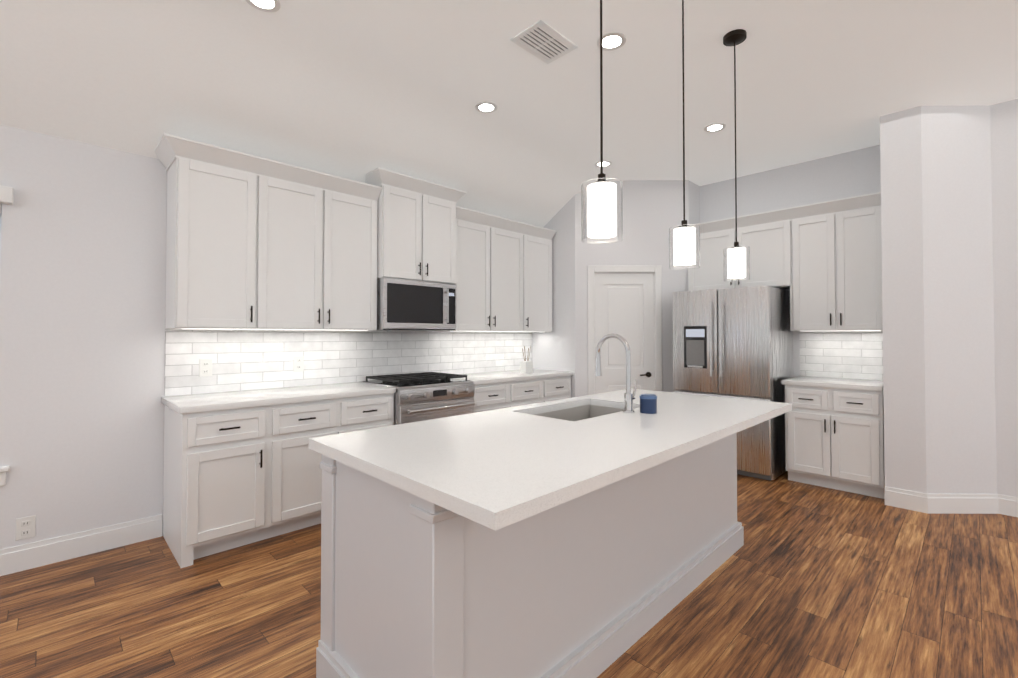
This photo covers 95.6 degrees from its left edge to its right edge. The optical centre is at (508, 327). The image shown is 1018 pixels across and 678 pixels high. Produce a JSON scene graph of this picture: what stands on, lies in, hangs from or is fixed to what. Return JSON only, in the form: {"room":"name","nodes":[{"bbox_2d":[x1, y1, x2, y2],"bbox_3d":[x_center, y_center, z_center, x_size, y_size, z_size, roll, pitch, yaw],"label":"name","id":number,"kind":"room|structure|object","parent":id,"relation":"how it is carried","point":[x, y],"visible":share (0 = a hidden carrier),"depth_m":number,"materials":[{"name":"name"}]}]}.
{"room":"kitchen","nodes":[
{"label":"kitchen","id":0,"kind":"room"},
{"bbox_2d":[0,125,510,549],"bbox_3d":[-2.787,-0.305,2.701,8.760,3.350,0.140,1,-1,-45],"label":"wall","id":1,"kind":"structure","parent":0,"point":[82,335],"depth_m":2.79,"materials":[{"name":"paint"}]},
{"bbox_2d":[0,185,13,485],"bbox_3d":[-3.201,0.040,2.232,1.090,1.655,0.175,1,-1,-45],"label":"window unit","id":2,"kind":"structure","parent":1,"relation":"in","point":[6,194],"depth_m":2.56,"materials":[{"name":"paint"}]},
{"bbox_2d":[15,515,35,540],"bbox_3d":[-2.741,1.134,2.616,0.078,0.122,0.010,1,-1,-45],"label":"outlet","id":3,"kind":"object","parent":1,"relation":"attached to","point":[25,527],"visible":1,"depth_m":2.62,"materials":[{"name":"white plastic"}]},
{"bbox_2d":[0,514,161,575],"bbox_3d":[-4.070,1.276,1.296,4.996,0.142,0.015,1,-1,-45],"label":"baseboard","id":4,"kind":"structure","parent":1,"relation":"attached to","point":[15,559],"depth_m":2.76,"materials":[{"name":"paint"}]},
{"bbox_2d":[163,137,270,329],"bbox_3d":[-1.988,-0.570,3.148,0.519,1.155,0.346,1,-1,-45],"label":"upper cabinet","id":5,"kind":"object","parent":1,"relation":"attached to","point":[253,242],"depth_m":3.01,"materials":[{"name":"paint"}]},
{"bbox_2d":[271,161,381,330],"bbox_3d":[-1.546,-0.562,3.585,0.975,1.155,0.346,1,-1,-45],"label":"upper cabinet","id":6,"kind":"object","parent":1,"relation":"attached to","point":[324,228],"depth_m":3.48,"materials":[{"name":"paint"}]},
{"bbox_2d":[164,329,531,395],"bbox_3d":[-1.006,0.253,4.345,3.617,0.448,0.010,1,-1,-45],"label":"tile backsplash","id":7,"kind":"structure","parent":1,"relation":"attached to","point":[242,360],"depth_m":3.80,"materials":[{"name":"white tile"}]},
{"bbox_2d":[199,359,211,376],"bbox_3d":[-2.121,0.279,3.227,0.078,0.122,0.010,1,-1,-45],"label":"outlet","id":8,"kind":"object","parent":7,"relation":"attached to","point":[205,367],"visible":1,"depth_m":3.22,"materials":[{"name":"white plastic"}]},
{"bbox_2d":[293,356,303,371],"bbox_3d":[-1.673,0.287,3.670,0.078,0.122,0.010,1,-1,-45],"label":"outlet","id":9,"kind":"object","parent":7,"relation":"attached to","point":[298,363],"visible":1,"depth_m":3.67,"materials":[{"name":"white plastic"}]},
{"bbox_2d":[365,167,466,284],"bbox_3d":[-0.885,-0.840,4.157,0.906,0.869,0.471,1,-1,-45],"label":"upper cabinet","id":10,"kind":"object","parent":1,"relation":"attached to","point":[416,231],"visible":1,"depth_m":3.98,"materials":[{"name":"paint"}]},
{"bbox_2d":[377,278,456,330],"bbox_3d":[-0.881,-0.190,4.142,0.752,0.425,0.482,1,-1,-45],"label":"microwave","id":11,"kind":"object","parent":10,"relation":"attached to","point":[407,305],"visible":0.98,"depth_m":3.96,"materials":[{"name":"silver metal"}]},
{"bbox_2d":[455,206,530,331],"bbox_3d":[-0.286,-0.542,4.831,1.042,1.155,0.346,1,-1,-45],"label":"upper cabinet","id":12,"kind":"object","parent":1,"relation":"attached to","point":[503,274],"depth_m":4.70,"materials":[{"name":"paint"}]},
{"bbox_2d":[531,226,554,331],"bbox_3d":[0.191,-0.534,5.303,0.552,1.155,0.346,1,-1,-45],"label":"upper cabinet","id":13,"kind":"object","parent":1,"relation":"attached to","point":[541,240],"depth_m":5.24,"materials":[{"name":"paint"}]},
{"bbox_2d":[0,471,1017,677],"bbox_3d":[1.583,1.372,1.269,13.000,0.050,10.000,1,-1,-45],"label":"floor","id":14,"kind":"structure","parent":0,"point":[805,580],"depth_m":2.26,"materials":[{"name":"brown wood"}]},
{"bbox_2d":[163,402,272,567],"bbox_3d":[-1.912,0.936,3.001,0.455,0.880,0.627,1,-1,-45],"label":"base cabinet","id":15,"kind":"object","parent":14,"relation":"on","point":[241,468],"depth_m":2.79,"materials":[{"name":"paint"}]},
{"bbox_2d":[161,382,395,413],"bbox_3d":[-1.592,0.481,3.318,1.386,0.040,0.637,1,-1,-45],"label":"countertop","id":16,"kind":"structure","parent":15,"relation":"on","point":[178,403],"depth_m":3.12,"materials":[{"name":"white stone"}]},
{"bbox_2d":[273,390,395,536],"bbox_3d":[-1.427,0.944,3.481,0.911,0.880,0.627,1,-1,-45],"label":"base cabinet","id":17,"kind":"object","parent":14,"relation":"on","point":[297,472],"depth_m":3.12,"materials":[{"name":"paint"}]},
{"bbox_2d":[359,372,474,424],"bbox_3d":[-0.785,0.907,4.027,0.756,0.972,0.733,1,-1,-45],"label":"gas range","id":18,"kind":"object","parent":14,"relation":"on","point":[422,396],"visible":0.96,"depth_m":3.81,"materials":[{"name":"silver metal"}]},
{"bbox_2d":[472,377,545,412],"bbox_3d":[-0.209,0.964,4.685,0.977,0.880,0.627,1,-1,-45],"label":"base cabinet","id":19,"kind":"object","parent":14,"relation":"on","point":[501,389],"depth_m":4.48,"materials":[{"name":"paint"}]},
{"bbox_2d":[454,369,565,384],"bbox_3d":[-0.026,0.507,4.866,1.482,0.040,0.637,1,-1,-45],"label":"countertop","id":20,"kind":"structure","parent":19,"relation":"on","point":[513,375],"depth_m":4.74,"materials":[{"name":"white stone"}]},
{"bbox_2d":[520,346,532,373],"bbox_3d":[0.189,0.343,4.972,0.110,0.290,0.090,1,-1,-45],"label":"reed diffuser","id":21,"kind":"object","parent":20,"relation":"on","point":[526,367],"visible":1,"depth_m":4.94,"materials":[{"name":"white ceramic"}]},
{"bbox_2d":[311,433,743,677],"bbox_3d":[0.363,0.925,2.368,2.386,0.880,0.784,1,-1,-45],"label":"kitchen island","id":22,"kind":"object","parent":14,"relation":"on","point":[592,536],"depth_m":1.66,"materials":[{"name":"paint"}]},
{"bbox_2d":[309,389,791,532],"bbox_3d":[0.450,0.464,2.288,2.420,0.040,1.080,1,-1,-45],"label":"island countertop","id":23,"kind":"structure","parent":22,"relation":"on","point":[497,469],"depth_m":1.67,"materials":[{"name":"white stone"}]},
{"bbox_2d":[537,401,624,420],"bbox_3d":[0.416,0.598,2.576,0.744,0.244,0.444,1,-1,-45],"label":"sink","id":24,"kind":"object","parent":23,"relation":"in","point":[591,408],"depth_m":2.87,"materials":[{"name":"silver metal"}]},
{"bbox_2d":[595,333,636,412],"bbox_3d":[0.586,0.238,2.517,0.111,0.417,0.239,1,-1,-45],"label":"faucet","id":25,"kind":"object","parent":23,"relation":"on","point":[629,398],"visible":1,"depth_m":2.43,"materials":[{"name":"silver metal"}]},
{"bbox_2d":[639,394,656,413],"bbox_3d":[0.733,0.398,2.429,0.090,0.094,0.090,1,-1,-45],"label":"candle jar","id":26,"kind":"object","parent":23,"relation":"on","point":[648,403],"visible":1,"depth_m":2.39,"materials":[{"name":"glass"}]},
{"bbox_2d":[546,373,573,401],"bbox_3d":[0.312,0.972,5.200,0.489,0.880,0.627,1,-1,-45],"label":"base cabinet","id":27,"kind":"object","parent":14,"relation":"on","point":[557,388],"depth_m":5.00,"materials":[{"name":"paint"}]},
{"bbox_2d":[673,285,792,480],"bbox_3d":[2.267,0.514,4.707,0.812,1.780,0.915,1,-1,-45],"label":"refrigerator","id":28,"kind":"object","parent":14,"relation":"on","point":[736,342],"visible":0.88,"depth_m":4.36,"materials":[{"name":"silver metal"}]},
{"bbox_2d":[781,376,884,498],"bbox_3d":[2.945,0.935,4.147,0.660,0.920,0.715,1,-1,-45],"label":"base cabinet","id":29,"kind":"object","parent":14,"relation":"on","point":[834,433],"visible":0.98,"depth_m":3.92,"materials":[{"name":"paint"}]},
{"bbox_2d":[0,0,1017,226],"bbox_3d":[1.864,-1.441,1.032,13.000,0.814,9.200,1,-1,-45],"label":"ceiling","id":30,"kind":"structure","parent":0,"point":[356,90],"depth_m":2.95,"materials":[{"name":"paint"}]},
{"bbox_2d":[246,0,279,11],"bbox_3d":[-1.282,-1.702,2.397,0.170,0.006,0.170,1,-1,-45],"label":"recessed light","id":31,"kind":"object","parent":30,"relation":"in","point":[268,5],"visible":1,"depth_m":2.43,"materials":[{"name":"paint"}]},
{"bbox_2d":[475,101,496,112],"bbox_3d":[-0.173,-1.683,3.522,0.170,0.006,0.170,1,-1,-45],"label":"recessed light","id":32,"kind":"object","parent":30,"relation":"in","point":[486,107],"visible":1,"depth_m":3.52,"materials":[{"name":"paint"}]},
{"bbox_2d":[510,20,577,63],"bbox_3d":[0.212,-1.694,2.750,0.340,0.010,0.240,1,-1,-45],"label":"ceiling vent","id":33,"kind":"object","parent":30,"relation":"in","point":[543,41],"visible":1,"depth_m":2.74,"materials":[{"name":"white metal"}]},
{"bbox_2d":[581,0,622,243],"bbox_3d":[0.311,-1.006,1.556,0.136,1.424,0.136,1,-1,-45],"label":"pendant light","id":34,"kind":"object","parent":30,"relation":"hanging from","point":[601,208],"visible":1,"depth_m":1.50,"materials":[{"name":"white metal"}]},
{"bbox_2d":[595,161,611,166],"bbox_3d":[0.958,-1.663,4.683,0.170,0.006,0.170,1,-1,-45],"label":"recessed light","id":35,"kind":"object","parent":30,"relation":"in","point":[606,163],"visible":0.9,"depth_m":4.67,"materials":[{"name":"paint"}]},
{"bbox_2d":[597,32,625,50],"bbox_3d":[0.608,-1.696,2.733,0.170,0.006,0.170,1,-1,-45],"label":"recessed light","id":36,"kind":"object","parent":30,"relation":"in","point":[611,41],"visible":0.85,"depth_m":2.73,"materials":[{"name":"paint"}]},
{"bbox_2d":[669,0,699,268],"bbox_3d":[0.824,-0.996,2.176,0.136,1.424,0.136,1,-1,-45],"label":"pendant light","id":37,"kind":"object","parent":30,"relation":"hanging from","point":[684,244],"visible":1,"depth_m":2.12,"materials":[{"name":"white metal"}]},
{"bbox_2d":[704,123,725,132],"bbox_3d":[1.724,-1.677,3.865,0.170,0.006,0.170,1,-1,-45],"label":"recessed light","id":38,"kind":"object","parent":30,"relation":"in","point":[714,127],"visible":1,"depth_m":3.86,"materials":[{"name":"paint"}]},
{"bbox_2d":[723,29,749,281],"bbox_3d":[1.314,-0.987,2.675,0.136,1.424,0.136,1,-1,-45],"label":"pendant light","id":39,"kind":"object","parent":30,"relation":"hanging from","point":[736,257],"visible":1,"depth_m":2.63,"materials":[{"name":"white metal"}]},
{"bbox_2d":[532,195,574,397],"bbox_3d":[0.559,-0.259,5.447,0.140,3.350,0.660,1,-1,-45],"label":"wall","id":40,"kind":"structure","parent":0,"point":[554,349],"depth_m":5.30,"materials":[{"name":"paint"}]},
{"bbox_2d":[575,180,688,396],"bbox_3d":[1.378,-0.262,5.229,1.273,3.350,0.140,0,-1,0],"label":"wall","id":41,"kind":"structure","parent":0,"point":[652,212],"depth_m":5.17,"materials":[{"name":"paint"}]},
{"bbox_2d":[587,265,661,394],"bbox_3d":[1.292,0.358,5.197,0.826,2.108,0.186,0,-1,0],"label":"door","id":42,"kind":"structure","parent":41,"relation":"attached to","point":[625,301],"depth_m":5.17,"materials":[{"name":"paint"}]},
{"bbox_2d":[688,180,699,223],"bbox_3d":[2.121,-0.260,5.360,0.440,3.350,0.140,1,-1,-45],"label":"wall","id":43,"kind":"structure","parent":0,"point":[694,201],"depth_m":5.28,"materials":[{"name":"paint"}]},
{"bbox_2d":[700,145,880,379],"bbox_3d":[2.885,-0.270,4.801,0.140,3.350,1.730,1,-1,-45],"label":"wall","id":44,"kind":"structure","parent":0,"point":[846,174],"depth_m":4.68,"materials":[{"name":"paint"}]},
{"bbox_2d":[688,208,791,290],"bbox_3d":[2.462,-0.756,4.885,0.347,0.725,1.013,1,-1,-45],"label":"upper cabinet","id":45,"kind":"object","parent":44,"relation":"attached to","point":[768,235],"depth_m":4.65,"materials":[{"name":"paint"}]},
{"bbox_2d":[780,192,882,330],"bbox_3d":[3.040,-0.551,4.298,0.347,1.155,0.759,1,-1,-45],"label":"upper cabinet","id":46,"kind":"object","parent":44,"relation":"attached to","point":[822,261],"depth_m":4.14,"materials":[{"name":"paint"}]},
{"bbox_2d":[799,331,882,379],"bbox_3d":[3.178,0.254,4.388,0.010,0.448,0.715,1,-1,-45],"label":"tile backsplash","id":47,"kind":"structure","parent":44,"relation":"attached to","point":[847,354],"depth_m":4.39,"materials":[{"name":"white tile"}]},
{"bbox_2d":[880,104,1003,514],"bbox_3d":[3.289,-0.290,3.548,0.360,3.350,0.621,1,-1,-45],"label":"wall","id":48,"kind":"structure","parent":0,"point":[949,210],"depth_m":3.48,"materials":[{"name":"paint"}]},
{"bbox_2d":[996,99,1017,516],"bbox_3d":[5.379,-0.316,2.035,0.484,3.350,5.710,1,-1,-45],"label":"wall","id":49,"kind":"structure","parent":0,"point":[1006,112],"depth_m":3.41,"materials":[{"name":"paint"}]}
]}

